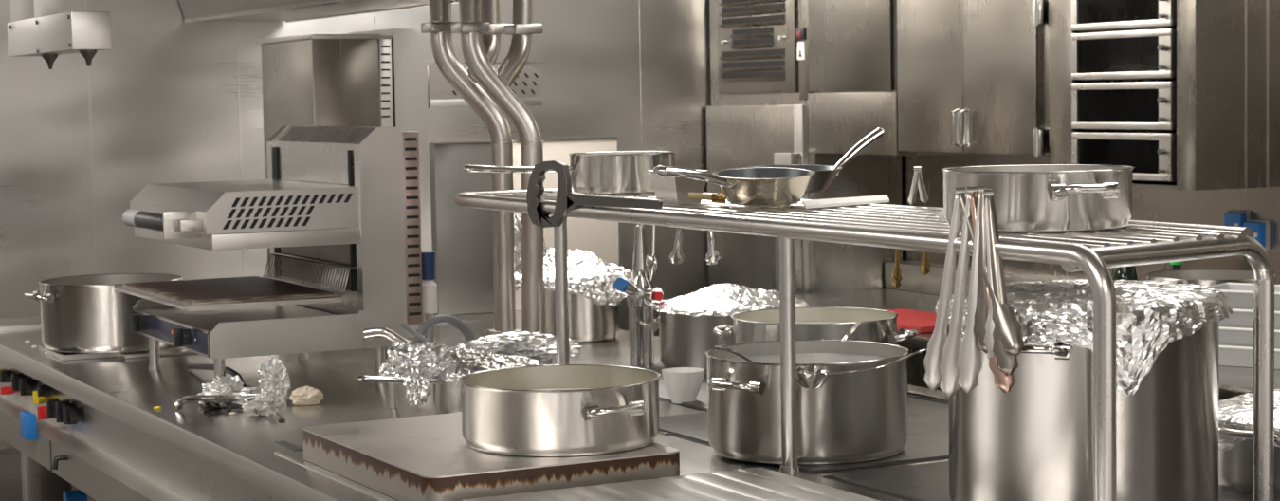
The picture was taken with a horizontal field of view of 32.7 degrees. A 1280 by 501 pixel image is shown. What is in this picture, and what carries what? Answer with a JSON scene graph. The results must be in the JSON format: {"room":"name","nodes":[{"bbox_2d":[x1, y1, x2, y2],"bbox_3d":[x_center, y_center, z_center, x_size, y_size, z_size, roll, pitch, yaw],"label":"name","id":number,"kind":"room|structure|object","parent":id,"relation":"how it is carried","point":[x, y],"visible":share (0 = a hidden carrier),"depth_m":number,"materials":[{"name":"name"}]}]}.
{"room":"commercial kitchen","nodes":[
{"label":"commercial kitchen","id":0,"kind":"room"},
{"bbox_2d":[0,0,711,500],"bbox_3d":[-2.805,-0.170,7.248,7.720,2.700,0.080,-3,5,-27],"label":"wall","id":1,"kind":"structure","parent":0,"point":[164,97],"depth_m":7.82,"materials":[{"name":"metal"}]},
{"bbox_2d":[85,0,96,274],"bbox_3d":[-1.929,-0.664,7.628,0.007,1.800,0.003,-3,5,-27],"label":"trim","id":2,"kind":"structure","parent":1,"relation":"attached to","point":[86,8],"depth_m":7.65,"materials":[{"name":"metal"}]},
{"bbox_2d":[235,20,245,276],"bbox_3d":[-1.452,-0.690,7.876,0.007,1.800,0.003,-3,5,-27],"label":"trim","id":3,"kind":"structure","parent":1,"relation":"attached to","point":[237,45],"depth_m":7.89,"materials":[{"name":"metal"}]},
{"bbox_2d":[373,12,376,30],"bbox_3d":[-0.984,-0.716,8.119,0.007,1.800,0.003,-3,5,-27],"label":"trim","id":4,"kind":"structure","parent":1,"relation":"attached to","point":[374,28],"depth_m":8.11,"materials":[{"name":"metal"}]},
{"bbox_2d":[639,0,644,229],"bbox_3d":[0.004,-0.770,8.633,0.007,1.800,0.003,-3,5,-27],"label":"trim","id":5,"kind":"structure","parent":1,"relation":"attached to","point":[640,26],"depth_m":8.64,"materials":[{"name":"metal"}]},
{"bbox_2d":[901,153,1279,284],"bbox_3d":[3.007,-0.078,4.541,0.080,2.700,10.260,-3,5,-27],"label":"wall","id":6,"kind":"structure","parent":0,"point":[1205,207],"depth_m":7.03,"materials":[{"name":"metal"}]},
{"bbox_2d":[807,0,955,155],"bbox_3d":[0.935,-0.817,7.885,0.420,0.931,0.578,-3,5,-27],"label":"upper cabinet","id":7,"kind":"object","parent":6,"relation":"attached to","point":[851,58],"visible":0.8,"depth_m":7.80,"materials":[{"name":"metal"}]},
{"bbox_2d":[894,0,1049,156],"bbox_3d":[1.237,-0.784,7.269,0.456,0.919,0.833,-3,5,-27],"label":"upper cabinet","id":8,"kind":"object","parent":6,"relation":"attached to","point":[972,76],"visible":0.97,"depth_m":7.15,"materials":[{"name":"metal"}]},
{"bbox_2d":[1048,0,1279,190],"bbox_3d":[1.599,-0.700,6.598,0.440,1.004,0.670,-3,5,-27],"label":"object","id":9,"kind":"object","parent":6,"relation":"attached to","point":[1185,94],"visible":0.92,"depth_m":6.36,"materials":[{"name":"metal"}]},
{"bbox_2d":[1224,209,1250,226],"bbox_3d":[1.826,-0.077,6.681,0.040,0.090,0.090,-3,5,-27],"label":"wall socket","id":10,"kind":"object","parent":6,"relation":"attached to","point":[1233,217],"visible":0.56,"depth_m":6.66,"materials":[{"name":"blue plastic"}]},
{"bbox_2d":[1243,219,1270,250],"bbox_3d":[1.864,-0.048,6.611,0.040,0.090,0.090,-3,5,-27],"label":"wall socket","id":11,"kind":"object","parent":6,"relation":"attached to","point":[1261,228],"visible":0.76,"depth_m":6.58,"materials":[{"name":"blue plastic"}]},
{"bbox_3d":[-0.434,-1.267,2.678,7.820,0.060,10.280,-3,5,-27],"label":"ceiling","id":12,"kind":"structure","parent":0,"visible":0},
{"bbox_2d":[7,0,111,69],"bbox_3d":[-1.437,-0.916,5.311,0.095,0.944,0.714,-3,5,-27],"label":"wall-mounted dispenser","id":13,"kind":"object","parent":12,"relation":"hanging from","point":[37,27],"visible":1,"depth_m":5.22,"materials":[{"name":"silver metal"}]},
{"bbox_2d":[179,0,458,22],"bbox_3d":[-0.030,-1.014,4.860,0.598,0.771,6.600,-3,5,-27],"label":"extraction hood","id":14,"kind":"object","parent":12,"relation":"hanging from","point":[193,10],"visible":1,"depth_m":7.13,"materials":[{"name":"metal"}]},
{"bbox_3d":[-0.386,1.485,2.875,7.820,0.060,10.280,-3,5,-27],"label":"floor","id":15,"kind":"structure","parent":0,"visible":0},
{"bbox_2d":[0,310,1279,500],"bbox_3d":[0.041,0.846,4.866,1.848,0.915,6.879,-3,5,-27],"label":"kitchen island","id":16,"kind":"object","parent":15,"relation":"on","point":[95,424],"visible":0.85,"depth_m":5.44,"materials":[{"name":"metal"}]},
{"bbox_2d":[18,410,36,439],"bbox_3d":[-1.808,0.516,6.443,0.030,0.075,0.100,-3,5,-27],"label":"socket","id":17,"kind":"object","parent":16,"relation":"attached to","point":[27,419],"depth_m":6.40,"materials":[{"name":"blue plastic"}]},
{"bbox_2d":[38,345,180,360],"bbox_3d":[-1.582,0.296,6.620,0.410,0.014,0.320,-3,5,-27],"label":"tray","id":18,"kind":"object","parent":16,"relation":"on","point":[64,356],"visible":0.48,"depth_m":6.44,"materials":[{"name":"metal"}]},
{"bbox_2d":[23,273,182,352],"bbox_3d":[-1.597,0.187,6.605,0.430,0.202,0.430,0,4,7],"label":"pot","id":19,"kind":"object","parent":18,"relation":"on","point":[80,313],"visible":0.76,"depth_m":6.42,"materials":[{"name":"metal"}]},
{"bbox_2d":[119,346,196,358],"bbox_3d":[-1.412,0.300,6.559,0.320,0.011,0.180,-3,5,-27],"label":"baking sheet","id":20,"kind":"object","parent":16,"relation":"on","point":[169,352],"visible":0.31,"depth_m":6.46,"materials":[{"name":"metal"}]},
{"bbox_2d":[173,393,260,409],"bbox_3d":[-1.014,0.364,5.365,0.288,0.037,0.049,-4,5,-34],"label":"spatula","id":21,"kind":"object","parent":16,"relation":"on","point":[178,405],"visible":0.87,"depth_m":5.34,"materials":[{"name":"metal"}]},
{"bbox_2d":[186,363,251,386],"bbox_3d":[-1.106,0.322,5.829,0.118,0.062,0.638,-3,5,-27],"label":"power cable","id":22,"kind":"object","parent":16,"relation":"on","point":[202,366],"visible":0.44,"depth_m":5.82,"materials":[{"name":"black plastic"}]},
{"bbox_2d":[198,397,242,413],"bbox_3d":[-1.023,0.375,5.306,0.110,0.032,0.088,-3,5,-27],"label":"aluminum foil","id":23,"kind":"object","parent":16,"relation":"on","point":[208,406],"visible":1,"depth_m":5.29,"materials":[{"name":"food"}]},
{"bbox_2d":[198,375,250,404],"bbox_3d":[-1.034,0.344,5.415,0.153,0.075,0.058,0,4,11],"label":"scrap","id":24,"kind":"object","parent":16,"relation":"on","point":[225,385],"visible":0.68,"depth_m":5.40,"materials":[{"name":"white metal"}]},
{"bbox_2d":[245,385,260,393],"bbox_3d":[-0.991,0.358,5.509,0.156,0.032,0.056,-3,5,-27],"label":"scrap","id":25,"kind":"object","parent":16,"relation":"on","point":[253,390],"visible":0.16,"depth_m":5.51,"materials":[{"name":"white metal"}]},
{"bbox_2d":[241,393,281,416],"bbox_3d":[-0.903,0.367,5.223,0.067,0.052,0.108,2,5,39],"label":"scrap","id":26,"kind":"object","parent":16,"relation":"on","point":[265,404],"visible":1,"depth_m":5.20,"materials":[{"name":"white metal"}]},
{"bbox_2d":[113,125,422,383],"bbox_3d":[-1.038,0.005,5.949,0.680,0.675,0.774,-3,5,-27],"label":"grill","id":27,"kind":"object","parent":16,"relation":"on","point":[337,210],"visible":0.98,"depth_m":5.71,"materials":[{"name":"metal"}]},
{"bbox_2d":[113,285,342,310],"bbox_3d":[-1.130,0.117,5.915,0.418,0.014,0.720,-3,5,-27],"label":"drip tray","id":28,"kind":"object","parent":27,"relation":"on","point":[189,298],"depth_m":5.70,"materials":[{"name":"metal"}]},
{"bbox_2d":[129,179,360,234],"bbox_3d":[-1.083,-0.124,5.919,0.414,0.106,0.750,-3,5,-27],"label":"hood","id":29,"kind":"object","parent":27,"relation":"attached to","point":[251,206],"depth_m":5.63,"materials":[{"name":"metal"}]},
{"bbox_2d":[222,193,352,229],"bbox_3d":[-0.901,-0.101,5.592,0.350,0.079,0.003,-3,5,-27],"label":"vent","id":30,"kind":"object","parent":27,"relation":"attached to","point":[240,210],"depth_m":5.59,"materials":[{"name":"silver metal"}]},
{"bbox_2d":[402,130,422,325],"bbox_3d":[-0.680,-0.066,5.923,0.064,0.515,0.302,-3,5,-27],"label":"vent","id":31,"kind":"object","parent":27,"relation":"attached to","point":[410,138],"depth_m":5.80,"materials":[{"name":"silver metal"}]},
{"bbox_2d":[257,357,291,404],"bbox_3d":[-0.906,0.323,5.396,0.077,0.115,0.080,-5,6,-45],"label":"scrap","id":32,"kind":"object","parent":16,"relation":"on","point":[273,376],"visible":0.81,"depth_m":5.38,"materials":[{"name":"white metal"}]},
{"bbox_2d":[289,385,323,404],"bbox_3d":[-0.824,0.357,5.388,0.079,0.046,0.084,2,5,33],"label":"dough","id":33,"kind":"object","parent":16,"relation":"on","point":[305,394],"visible":1,"depth_m":5.36,"materials":[{"name":"beige food"}]},
{"bbox_2d":[363,327,411,408],"bbox_3d":[-0.606,0.284,5.296,0.139,0.195,0.049,0,4,17],"label":"gas pipe","id":34,"kind":"object","parent":16,"relation":"on","point":[374,332],"visible":0.64,"depth_m":5.29,"materials":[{"name":"metal"}]},
{"bbox_2d":[256,28,542,337],"bbox_3d":[-0.761,-0.225,7.053,0.790,0.963,0.530,-3,5,-27],"label":"kitchen appliance","id":35,"kind":"object","parent":16,"relation":"on","point":[380,78],"visible":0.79,"depth_m":6.76,"materials":[{"name":"metal"}]},
{"bbox_2d":[378,38,393,127],"bbox_3d":[-0.882,-0.203,6.953,0.040,0.936,0.458,-3,5,-27],"label":"vent","id":36,"kind":"object","parent":35,"relation":"attached to","point":[385,45],"depth_m":6.73,"materials":[{"name":"silver metal"}]},
{"bbox_2d":[427,64,541,99],"bbox_3d":[-0.582,-0.546,7.088,0.388,0.107,0.400,-3,5,-27],"label":"perforated panel","id":37,"kind":"object","parent":35,"relation":"attached to","point":[527,85],"depth_m":6.96,"materials":[{"name":"metal"}]},
{"bbox_2d":[452,73,538,94],"bbox_3d":[-0.459,-0.528,6.927,0.302,0.066,0.003,-3,5,-27],"label":"vent","id":38,"kind":"object","parent":35,"relation":"attached to","point":[525,83],"depth_m":6.98,"materials":[{"name":"silver metal"}]},
{"bbox_2d":[354,374,461,414],"bbox_3d":[-0.471,0.328,5.148,0.489,0.122,0.258,-3,5,-27],"label":"saucepan","id":39,"kind":"object","parent":16,"relation":"on","point":[447,394],"visible":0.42,"depth_m":5.10,"materials":[{"name":"metal"}]},
{"bbox_2d":[379,341,452,383],"bbox_3d":[-0.522,0.261,5.145,0.188,0.096,0.148,-1,4,-5],"label":"ball","id":40,"kind":"object","parent":39,"relation":"attached to","point":[429,357],"visible":0.72,"depth_m":5.10,"materials":[{"name":"silver metal"}]},
{"bbox_2d":[403,366,430,405],"bbox_3d":[-0.513,0.310,4.999,0.062,0.087,0.065,-3,5,-27],"label":"scrap","id":41,"kind":"object","parent":39,"relation":"hanging from","point":[416,386],"visible":1,"depth_m":4.98,"materials":[{"name":"silver metal"}]},
{"bbox_2d":[436,347,544,383],"bbox_3d":[-0.369,0.273,5.196,0.299,0.075,0.294,-3,5,-27],"label":"sheet","id":42,"kind":"object","parent":39,"relation":"on","point":[464,361],"visible":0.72,"depth_m":5.12,"materials":[{"name":"silver metal"}]},
{"bbox_2d":[401,322,433,343],"bbox_3d":[-0.535,0.218,5.344,0.030,0.065,0.245,-4,5,-32],"label":"hose","id":43,"kind":"object","parent":42,"relation":"on","point":[410,329],"visible":0.52,"depth_m":5.36,"materials":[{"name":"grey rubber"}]},
{"bbox_2d":[449,330,582,360],"bbox_3d":[-0.308,0.239,5.445,0.330,0.066,0.173,-2,4,-10],"label":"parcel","id":44,"kind":"object","parent":42,"relation":"on","point":[539,346],"visible":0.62,"depth_m":5.40,"materials":[{"name":"silver metal"}]},
{"bbox_2d":[420,251,437,342],"bbox_3d":[-0.572,0.170,5.900,0.048,0.334,0.048,-3,5,-27],"label":"gas regulator","id":45,"kind":"object","parent":16,"relation":"on","point":[429,286],"visible":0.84,"depth_m":5.88,"materials":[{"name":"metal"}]},
{"bbox_2d":[412,313,475,344],"bbox_3d":[-0.496,0.217,5.552,0.204,0.112,0.036,-5,5,-40],"label":"hose","id":46,"kind":"object","parent":16,"relation":"on","point":[432,320],"visible":0.73,"depth_m":5.54,"materials":[{"name":"grey metal"}]},
{"bbox_2d":[420,0,521,335],"bbox_3d":[-0.464,-0.289,6.226,0.261,1.199,0.259,-3,5,-27],"label":"exhaust pipe","id":47,"kind":"object","parent":16,"relation":"on","point":[461,79],"visible":0.77,"depth_m":6.17,"materials":[{"name":"metal"}]},
{"bbox_2d":[302,412,679,500],"bbox_3d":[-0.314,0.409,4.382,0.530,0.065,0.720,-3,5,-27],"label":"griddle plate","id":48,"kind":"object","parent":16,"relation":"on","point":[422,457],"visible":0.68,"depth_m":4.15,"materials":[{"name":"silver metal"}]},
{"bbox_2d":[458,364,660,456],"bbox_3d":[-0.157,0.314,4.316,0.402,0.129,0.416,0,4,12],"label":"pan","id":49,"kind":"object","parent":48,"relation":"on","point":[549,410],"visible":1,"depth_m":4.16,"materials":[{"name":"metal"}]},
{"bbox_2d":[451,0,551,365],"bbox_3d":[-0.365,-0.280,6.078,0.264,1.199,0.252,-3,5,-27],"label":"exhaust pipe","id":50,"kind":"object","parent":16,"relation":"on","point":[497,83],"visible":0.87,"depth_m":6.03,"materials":[{"name":"metal"}]},
{"bbox_2d":[429,136,620,314],"bbox_3d":[-0.468,-0.099,7.796,0.699,0.596,0.360,-3,5,-27],"label":"wall panel","id":51,"kind":"object","parent":16,"relation":"on","point":[462,237],"visible":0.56,"depth_m":7.55,"materials":[{"name":"silver metal"}]},
{"bbox_2d":[543,287,619,342],"bbox_3d":[-0.211,0.176,6.740,0.296,0.188,0.296,-3,5,-27],"label":"stockpot","id":52,"kind":"object","parent":16,"relation":"on","point":[589,320],"visible":0.41,"depth_m":6.61,"materials":[{"name":"metal"}]},
{"bbox_2d":[514,248,632,306],"bbox_3d":[-0.210,0.076,6.734,0.412,0.168,0.414,-3,5,-27],"label":"sheet","id":53,"kind":"object","parent":52,"relation":"on","point":[592,277],"visible":0.68,"depth_m":6.60,"materials":[{"name":"silver metal"}]},
{"bbox_2d":[513,214,546,272],"bbox_3d":[-0.348,-0.024,6.546,0.144,0.173,0.126,-3,5,-27],"label":"ball","id":54,"kind":"object","parent":53,"relation":"on","point":[517,219],"visible":0.17,"depth_m":6.51,"materials":[{"name":"silver metal"}]},
{"bbox_2d":[613,223,671,365],"bbox_3d":[0.013,0.109,5.959,0.141,0.425,0.123,1,4,21],"label":"mixer tap","id":55,"kind":"object","parent":16,"relation":"on","point":[641,293],"visible":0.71,"depth_m":5.97,"materials":[{"name":"metal"}]},
{"bbox_2d":[461,466,879,500],"bbox_3d":[0.395,0.497,3.233,0.630,0.029,1.900,-3,5,-27],"label":"cover","id":56,"kind":"object","parent":16,"relation":"on","point":[748,484],"visible":1,"depth_m":3.97,"materials":[{"name":"silver metal"}]},
{"bbox_2d":[661,366,704,403],"bbox_3d":[0.105,0.329,5.299,0.104,0.079,0.104,-3,5,-27],"label":"bowl","id":57,"kind":"object","parent":16,"relation":"on","point":[683,384],"visible":1,"depth_m":5.26,"materials":[{"name":"white ceramic"}]},
{"bbox_2d":[639,310,732,373],"bbox_3d":[0.249,0.232,5.943,0.401,0.164,0.421,-5,5,-41],"label":"pot","id":58,"kind":"object","parent":16,"relation":"on","point":[685,339],"visible":0.38,"depth_m":5.79,"materials":[{"name":"metal"}]},
{"bbox_2d":[651,282,809,316],"bbox_3d":[0.246,0.124,5.935,0.440,0.077,0.432,-3,5,-27],"label":"sheet","id":59,"kind":"object","parent":58,"relation":"on","point":[727,299],"visible":0.88,"depth_m":5.82,"materials":[{"name":"silver metal"}]},
{"bbox_2d":[705,339,909,464],"bbox_3d":[0.348,0.311,4.536,0.427,0.205,0.426,-1,4,-1],"label":"pot","id":60,"kind":"object","parent":16,"relation":"on","point":[860,416],"visible":0.91,"depth_m":4.37,"materials":[{"name":"metal"}]},
{"bbox_2d":[713,346,753,362],"bbox_3d":[0.204,0.221,4.563,0.081,0.043,0.063,-3,5,-27],"label":"spatula","id":61,"kind":"object","parent":60,"relation":"on","point":[715,347],"visible":0.94,"depth_m":4.54,"materials":[{"name":"metal"}]},
{"bbox_2d":[841,321,860,340],"bbox_3d":[0.465,0.193,4.832,0.028,0.050,0.215,0,4,19],"label":"spoon","id":62,"kind":"object","parent":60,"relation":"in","point":[856,324],"visible":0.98,"depth_m":4.82,"materials":[{"name":"metal"}]},
{"bbox_2d":[796,347,927,388],"bbox_3d":[0.471,0.230,4.303,0.323,0.078,0.176,-3,5,-27],"label":"ladle","id":63,"kind":"object","parent":60,"relation":"in","point":[815,378],"visible":0.84,"depth_m":4.27,"materials":[{"name":"metal"}]},
{"bbox_2d":[796,368,830,388],"bbox_3d":[0.338,0.255,4.292,0.074,0.034,0.074,-3,5,-27],"label":"cup","id":64,"kind":"object","parent":63,"relation":"on","point":[815,378],"depth_m":4.27,"materials":[{"name":"metal"}]},
{"bbox_2d":[713,306,918,345],"bbox_3d":[0.434,0.254,5.411,0.413,0.189,0.432,-3,5,-27],"label":"pot","id":65,"kind":"object","parent":16,"relation":"on","point":[812,322],"visible":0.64,"depth_m":5.31,"materials":[{"name":"metal"}]},
{"bbox_2d":[455,187,1274,500],"bbox_3d":[0.353,0.158,4.678,0.557,0.501,2.642,-3,5,-27],"label":"rack","id":66,"kind":"object","parent":16,"relation":"on","point":[1092,252],"visible":0.86,"depth_m":3.83,"materials":[{"name":"metal"}]},
{"bbox_2d":[462,150,676,192],"bbox_3d":[-0.168,-0.200,5.658,0.557,0.100,0.282,-3,5,-27],"label":"saute pan","id":67,"kind":"object","parent":66,"relation":"on","point":[592,172],"visible":0.83,"depth_m":5.60,"materials":[{"name":"metal"}]},
{"bbox_2d":[526,160,664,227],"bbox_3d":[-0.110,-0.121,4.944,0.014,0.161,0.678,-3,5,-27],"label":"scraper","id":68,"kind":"object","parent":66,"relation":"on","point":[566,200],"visible":1,"depth_m":5.07,"materials":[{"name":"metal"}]},
{"bbox_2d":[646,224,658,280],"bbox_3d":[0.025,-0.010,4.770,0.017,0.156,0.043,-3,5,-27],"label":"slotted spoon","id":69,"kind":"object","parent":66,"relation":"hanging from","point":[651,261],"visible":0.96,"depth_m":4.76,"materials":[{"name":"metal"}]},
{"bbox_2d":[646,253,658,280],"bbox_3d":[0.026,0.037,4.774,0.017,0.061,0.043,-3,5,-27],"label":"spoon bowl","id":70,"kind":"object","parent":69,"relation":"on","point":[651,261],"depth_m":4.76,"materials":[{"name":"metal"}]},
{"bbox_2d":[667,227,685,264],"bbox_3d":[0.079,-0.020,4.749,0.038,0.104,0.043,-1,4,2],"label":"serving tongs","id":71,"kind":"object","parent":66,"relation":"hanging from","point":[676,257],"visible":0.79,"depth_m":4.74,"materials":[{"name":"metal"}]},
{"bbox_2d":[647,169,709,203],"bbox_3d":[0.089,-0.147,5.029,0.093,0.075,0.128,-3,5,-27],"label":"steel container","id":72,"kind":"object","parent":66,"relation":"on","point":[672,190],"visible":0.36,"depth_m":4.99,"materials":[{"name":"silver metal"}]},
{"bbox_2d":[688,192,726,203],"bbox_3d":[0.151,-0.117,4.912,0.086,0.027,0.032,-1,4,0],"label":"brush","id":73,"kind":"object","parent":66,"relation":"on","point":[714,197],"visible":0.95,"depth_m":4.90,"materials":[{"name":"beige wood"}]},
{"bbox_2d":[704,230,721,265],"bbox_3d":[0.154,-0.019,4.612,0.036,0.102,0.031,0,4,11],"label":"serving tongs","id":74,"kind":"object","parent":66,"relation":"hanging from","point":[712,257],"visible":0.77,"depth_m":4.60,"materials":[{"name":"metal"}]},
{"bbox_2d":[652,164,815,206],"bbox_3d":[0.188,-0.147,4.834,0.423,0.099,0.228,-3,4,-23],"label":"frying pan","id":75,"kind":"object","parent":66,"relation":"on","point":[757,186],"visible":1,"depth_m":4.79,"materials":[{"name":"metal"}]},
{"bbox_2d":[726,127,884,193],"bbox_3d":[0.412,-0.229,5.503,0.407,0.152,0.292,-4,7,-27],"label":"frying pan","id":76,"kind":"object","parent":66,"relation":"on","point":[824,174],"visible":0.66,"depth_m":5.51,"materials":[{"name":"metal"}]},
{"bbox_2d":[802,194,889,208],"bbox_3d":[0.460,-0.111,4.917,0.159,0.006,0.470,3,6,43],"label":"slice","id":77,"kind":"object","parent":66,"relation":"on","point":[857,200],"visible":1,"depth_m":4.87,"materials":[{"name":"white plastic"}]},
{"bbox_2d":[891,248,902,289],"bbox_3d":[0.554,0.001,4.691,0.029,0.167,0.035,-3,5,-27],"label":"serving tongs","id":78,"kind":"object","parent":66,"relation":"hanging from","point":[896,278],"visible":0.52,"depth_m":4.68,"materials":[{"name":"gold metal"}]},
{"bbox_2d":[907,165,928,204],"bbox_3d":[0.598,-0.142,4.727,0.042,0.092,0.239,0,4,12],"label":"tongs","id":79,"kind":"object","parent":66,"relation":"on","point":[918,180],"visible":1,"depth_m":4.69,"materials":[{"name":"silver metal"}]},
{"bbox_2d":[919,251,931,274],"bbox_3d":[0.603,-0.012,4.597,0.029,0.130,0.034,-3,5,-27],"label":"serving tongs","id":80,"kind":"object","parent":66,"relation":"hanging from","point":[924,266],"visible":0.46,"depth_m":4.59,"materials":[{"name":"gold metal"}]},
{"bbox_2d":[955,184,987,392],"bbox_3d":[0.567,0.066,3.632,0.061,0.346,0.056,-3,5,-27],"label":"tongs","id":81,"kind":"object","parent":66,"relation":"hanging from","point":[969,362],"visible":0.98,"depth_m":3.64,"materials":[{"name":"silver metal"}]},
{"bbox_2d":[923,186,1023,390],"bbox_3d":[0.564,0.072,3.655,0.053,0.351,0.243,-3,5,-27],"label":"tongs","id":82,"kind":"object","parent":66,"relation":"hanging from","point":[1008,329],"visible":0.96,"depth_m":3.71,"materials":[{"name":"silver metal"}]},
{"bbox_2d":[938,185,1015,397],"bbox_3d":[0.567,0.074,3.641,0.057,0.359,0.163,-3,5,-27],"label":"tongs","id":83,"kind":"object","parent":66,"relation":"hanging from","point":[949,385],"visible":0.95,"depth_m":3.68,"materials":[{"name":"silver metal"}]},
{"bbox_2d":[983,188,1018,375],"bbox_3d":[0.586,0.052,3.607,0.044,0.304,0.100,-2,4,-18],"label":"tongs","id":84,"kind":"object","parent":66,"relation":"hanging from","point":[1007,362],"visible":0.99,"depth_m":3.60,"materials":[{"name":"silver metal"}]},
{"bbox_2d":[941,164,1133,231],"bbox_3d":[0.724,-0.098,3.975,0.347,0.106,0.396,1,4,22],"label":"pan","id":85,"kind":"object","parent":66,"relation":"on","point":[1041,197],"visible":0.91,"depth_m":3.82,"materials":[{"name":"metal"}]},
{"bbox_2d":[631,363,1279,500],"bbox_3d":[0.527,0.400,4.765,0.805,0.022,2.900,-3,5,-27],"label":"cooktop","id":86,"kind":"object","parent":16,"relation":"in","point":[920,471],"depth_m":4.42,"materials":[{"name":"metal"}]},
{"bbox_2d":[948,321,1218,500],"bbox_3d":[0.781,0.267,3.853,0.475,0.372,0.475,-2,4,-14],"label":"stockpot","id":87,"kind":"object","parent":16,"relation":"on","point":[1033,441],"visible":0.46,"depth_m":3.65,"materials":[{"name":"metal"}]},
{"bbox_2d":[934,278,1232,397],"bbox_3d":[0.780,0.142,3.843,0.511,0.163,0.510,-1,4,0],"label":"aluminum foil","id":88,"kind":"object","parent":87,"relation":"on","point":[1151,315],"visible":0.77,"depth_m":3.62,"materials":[{"name":"silver metal"}]},
{"bbox_2d":[1218,423,1279,494],"bbox_3d":[1.251,0.371,4.077,0.371,0.130,0.389,0,4,8],"label":"stockpot","id":89,"kind":"object","parent":16,"relation":"on","point":[1234,464],"visible":0.45,"depth_m":3.98,"materials":[{"name":"metal"}]},
{"bbox_2d":[1218,387,1279,450],"bbox_3d":[1.251,0.309,4.082,0.406,0.095,0.403,1,4,24],"label":"sheet","id":90,"kind":"object","parent":89,"relation":"on","point":[1237,411],"visible":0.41,"depth_m":4.00,"materials":[{"name":"silver metal"}]},
{"bbox_2d":[706,0,902,293],"bbox_3d":[0.629,-0.148,8.538,0.426,2.349,0.778,-3,5,-27],"label":"refrigerator","id":91,"kind":"object","parent":15,"relation":"on","point":[758,109],"visible":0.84,"depth_m":8.32,"materials":[{"name":"metal"}]},
{"bbox_2d":[773,152,802,291],"bbox_3d":[0.555,-0.108,8.184,0.043,0.514,0.122,-3,5,-27],"label":"steel post","id":92,"kind":"object","parent":91,"relation":"attached to","point":[778,157],"visible":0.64,"depth_m":8.15,"materials":[{"name":"silver metal"}]},
{"bbox_2d":[795,27,804,40],"bbox_3d":[0.596,-0.803,8.105,0.008,0.044,0.060,-3,5,-27],"label":"switch","id":93,"kind":"object","parent":91,"relation":"attached to","point":[799,31],"depth_m":8.10,"materials":[{"name":"red plastic"}]},
{"bbox_2d":[795,260,1279,400],"bbox_3d":[1.973,0.672,5.523,0.919,0.900,5.872,-3,5,-27],"label":"countertop","id":94,"kind":"structure","parent":15,"relation":"on","point":[919,291],"depth_m":7.66,"materials":[{"name":"metal"}]},
{"bbox_2d":[885,308,948,332],"bbox_3d":[0.870,0.224,6.991,0.280,0.021,0.500,-3,5,-27],"label":"chopping board","id":95,"kind":"object","parent":94,"relation":"on","point":[924,321],"visible":0.42,"depth_m":6.89,"materials":[{"name":"red plastic"}]},
{"bbox_2d":[1111,265,1138,280],"bbox_3d":[1.378,0.108,6.201,0.080,0.348,0.080,-3,5,-27],"label":"bottle","id":96,"kind":"object","parent":94,"relation":"on","point":[1129,273],"visible":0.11,"depth_m":6.17,"materials":[{"name":"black glass"}]},
{"bbox_2d":[1170,260,1183,269],"bbox_3d":[1.661,0.125,6.751,0.068,0.224,0.068,-3,5,-27],"label":"bottle","id":97,"kind":"object","parent":94,"relation":"on","point":[1176,265],"visible":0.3,"depth_m":6.73,"materials":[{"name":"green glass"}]},
{"bbox_2d":[1145,269,1277,286],"bbox_3d":[1.662,0.167,6.349,0.373,0.198,0.373,-3,5,-27],"label":"pot","id":98,"kind":"object","parent":94,"relation":"on","point":[1200,277],"visible":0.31,"depth_m":6.48,"materials":[{"name":"metal"}]},
{"bbox_2d":[1218,345,1279,368],"bbox_3d":[1.666,0.275,5.841,0.289,0.055,0.210,2,5,38],"label":"crate","id":99,"kind":"object","parent":94,"relation":"on","point":[1228,355],"visible":0.26,"depth_m":5.78,"materials":[{"name":"grey plastic"}]},
{"bbox_2d":[1218,326,1279,348],"bbox_3d":[1.665,0.226,5.837,0.289,0.055,0.210,2,5,38],"label":"crate","id":100,"kind":"object","parent":99,"relation":"on","point":[1227,336],"visible":0.26,"depth_m":5.78,"materials":[{"name":"grey plastic"}]},
{"bbox_2d":[1218,308,1279,329],"bbox_3d":[1.664,0.176,5.834,0.289,0.055,0.210,2,5,38],"label":"crate","id":101,"kind":"object","parent":100,"relation":"on","point":[1239,318],"visible":0.26,"depth_m":5.77,"materials":[{"name":"grey plastic"}]},
{"bbox_2d":[1206,282,1279,310],"bbox_3d":[1.663,0.127,5.830,0.289,0.055,0.210,2,5,38],"label":"crate","id":102,"kind":"object","parent":101,"relation":"on","point":[1240,295],"visible":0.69,"depth_m":5.78,"materials":[{"name":"grey plastic"}]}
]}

